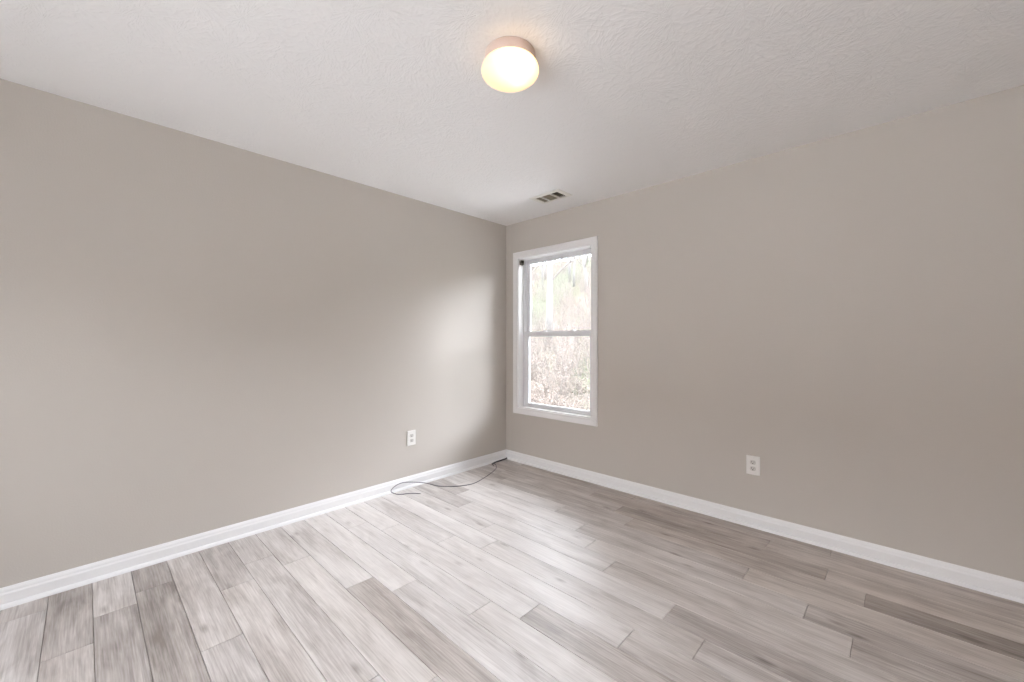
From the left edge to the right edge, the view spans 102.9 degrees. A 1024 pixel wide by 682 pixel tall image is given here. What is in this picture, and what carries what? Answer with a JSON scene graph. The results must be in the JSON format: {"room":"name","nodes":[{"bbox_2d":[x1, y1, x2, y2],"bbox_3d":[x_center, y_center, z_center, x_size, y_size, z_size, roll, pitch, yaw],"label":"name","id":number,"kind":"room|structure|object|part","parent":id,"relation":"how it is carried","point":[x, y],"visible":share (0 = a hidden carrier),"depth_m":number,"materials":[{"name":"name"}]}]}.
{"room":"empty bedroom","nodes":[
{"label":"empty bedroom","id":0,"kind":"room"},
{"bbox_2d":[0,79,505,587],"bbox_3d":[-1.834,0.011,2.528,0.135,2.440,5.270,0,0,44],"label":"wall","id":1,"kind":"structure","parent":0,"point":[198,335],"depth_m":2.43,"materials":[{"name":"beige paint"}]},
{"bbox_2d":[0,450,505,610],"bbox_3d":[-1.775,1.185,2.471,0.028,0.092,5.000,0,0,44],"label":"baseboard","id":2,"kind":"structure","parent":1,"relation":"attached to","point":[48,585],"depth_m":2.41,"materials":[{"name":"white wood"}]},
{"bbox_2d":[407,430,415,445],"bbox_3d":[-0.850,0.821,3.455,0.009,0.125,0.080,0,0,44],"label":"electrical outlet","id":3,"kind":"object","parent":1,"relation":"attached to","point":[411,435],"visible":1,"depth_m":3.45,"materials":[{"name":"white plastic"}]},
{"bbox_2d":[0,0,1023,225],"bbox_3d":[-0.283,-1.270,1.049,4.420,0.120,5.270,0,0,44],"label":"ceiling","id":4,"kind":"structure","parent":0,"point":[393,96],"depth_m":1.87,"materials":[{"name":"white paint"}]},
{"bbox_2d":[481,36,538,92],"bbox_3d":[-0.008,-1.149,1.722,0.242,0.121,0.242,0,0,44],"label":"ceiling lamp","id":5,"kind":"object","parent":4,"relation":"attached to","point":[510,65],"visible":1,"depth_m":1.65,"materials":[{"name":"white glass"}]},
{"bbox_2d":[529,189,571,203],"bbox_3d":[0.322,-1.356,3.420,0.314,0.307,0.190,0,0,44],"label":"ceiling vent","id":6,"kind":"object","parent":4,"relation":"in","point":[556,194],"visible":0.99,"depth_m":3.42,"materials":[{"name":"white metal"}]},
{"bbox_2d":[0,459,1023,681],"bbox_3d":[-0.283,1.300,1.049,4.420,0.140,5.270,0,0,44],"label":"floor","id":7,"kind":"structure","parent":0,"point":[521,572],"depth_m":1.89,"materials":[{"name":"grey laminate"}]},
{"bbox_2d":[391,457,506,494],"bbox_3d":[-0.407,1.198,3.658,0.312,0.068,1.333,0,0,44],"label":"loose cable","id":8,"kind":"object","parent":7,"relation":"on","point":[506,457],"visible":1,"depth_m":3.45,"materials":[{"name":"plastic"}]},
{"bbox_2d":[506,85,1023,581],"bbox_3d":[1.488,0.011,2.908,4.150,2.440,0.135,0,0,44],"label":"wall","id":9,"kind":"structure","parent":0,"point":[844,313],"depth_m":2.43,"materials":[{"name":"beige paint"}]},
{"bbox_2d":[513,236,597,426],"bbox_3d":[0.432,-0.083,3.923,0.996,1.644,0.184,0,0,44],"label":"window","id":10,"kind":"structure","parent":9,"relation":"attached to","point":[522,261],"depth_m":4.02,"materials":[{"name":"white plastic"}]},
{"bbox_3d":[0.438,0.676,3.929,0.873,0.012,0.167,0,0,44],"label":"sill","id":11,"kind":"part","parent":10,"relation":"part of","materials":[{"name":"white wood"}]},
{"bbox_3d":[0.443,0.287,3.934,0.841,0.758,0.030,0,0,44],"label":"sash","id":12,"kind":"part","parent":10,"relation":"part of","materials":[{"name":"white plastic"}]},
{"bbox_3d":[0.463,-0.446,3.955,0.841,0.777,0.024,0,0,44],"label":"sash","id":13,"kind":"part","parent":10,"relation":"part of","materials":[{"name":"glass"}]},
{"bbox_2d":[746,455,759,475],"bbox_3d":[1.597,0.825,2.704,0.080,0.125,0.009,0,0,44],"label":"electrical outlet","id":14,"kind":"object","parent":9,"relation":"attached to","point":[752,462],"visible":1,"depth_m":2.70,"materials":[{"name":"white plastic"}]},
{"bbox_2d":[506,449,1023,603],"bbox_3d":[1.432,1.185,2.848,4.150,0.092,0.028,0,0,44],"label":"baseboard","id":15,"kind":"structure","parent":9,"relation":"attached to","point":[999,586],"depth_m":2.48,"materials":[{"name":"white wood"}]},
{"label":"outside","id":16,"kind":"structure","parent":0,"visible":0},
{"bbox_2d":[530,258,590,409],"bbox_3d":[-4.184,-6.675,28.948,110.000,17.311,90.000,0,0,44],"label":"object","id":17,"kind":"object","parent":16,"point":[576,289],"depth_m":21.26,"materials":[{"name":"soil"}]},
{"bbox_2d":[531,263,544,318],"bbox_3d":[0.842,-5.117,20.823,2.683,9.291,2.740,0,0,-20],"label":"bare tree","id":18,"kind":"object","parent":17,"relation":"on","point":[532,271],"visible":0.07,"depth_m":21.08,"materials":[{"name":"grey plant"}]},
{"bbox_2d":[541,262,543,284],"bbox_3d":[2.104,-8.892,28.817,2.874,11.351,4.880,0,0,-14],"label":"bare tree","id":19,"kind":"object","parent":17,"relation":"on","point":[542,267],"visible":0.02,"depth_m":28.71,"materials":[{"name":"grey plant"}]},
{"bbox_2d":[530,256,590,410],"bbox_3d":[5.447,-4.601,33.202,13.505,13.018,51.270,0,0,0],"label":"window pane","id":20,"kind":"object","parent":17,"relation":"on","point":[561,352],"visible":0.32,"depth_m":12.98,"materials":[{"name":"clear glass"}]},
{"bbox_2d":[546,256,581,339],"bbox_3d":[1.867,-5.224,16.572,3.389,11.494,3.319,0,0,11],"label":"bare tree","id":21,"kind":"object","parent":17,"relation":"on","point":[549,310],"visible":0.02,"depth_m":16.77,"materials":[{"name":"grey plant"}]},
{"bbox_2d":[568,258,570,282],"bbox_3d":[4.170,-9.377,30.473,2.749,10.806,2.714,0,0,-26],"label":"bare tree","id":22,"kind":"object","parent":17,"relation":"on","point":[569,268],"visible":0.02,"depth_m":30.36,"materials":[{"name":"grey plant"}]},
{"bbox_2d":[573,257,575,286],"bbox_3d":[4.129,-7.981,27.773,2.322,9.245,2.352,0,0,15],"label":"bare tree","id":23,"kind":"object","parent":17,"relation":"on","point":[574,262],"visible":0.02,"depth_m":27.76,"materials":[{"name":"grey plant"}]},
{"bbox_2d":[575,254,589,291],"bbox_3d":[4.723,-7.087,25.481,3.096,8.755,2.734,0,0,-44],"label":"bare tree","id":24,"kind":"object","parent":17,"relation":"on","point":[585,257],"visible":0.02,"depth_m":25.23,"materials":[{"name":"grey plant"}]}
]}

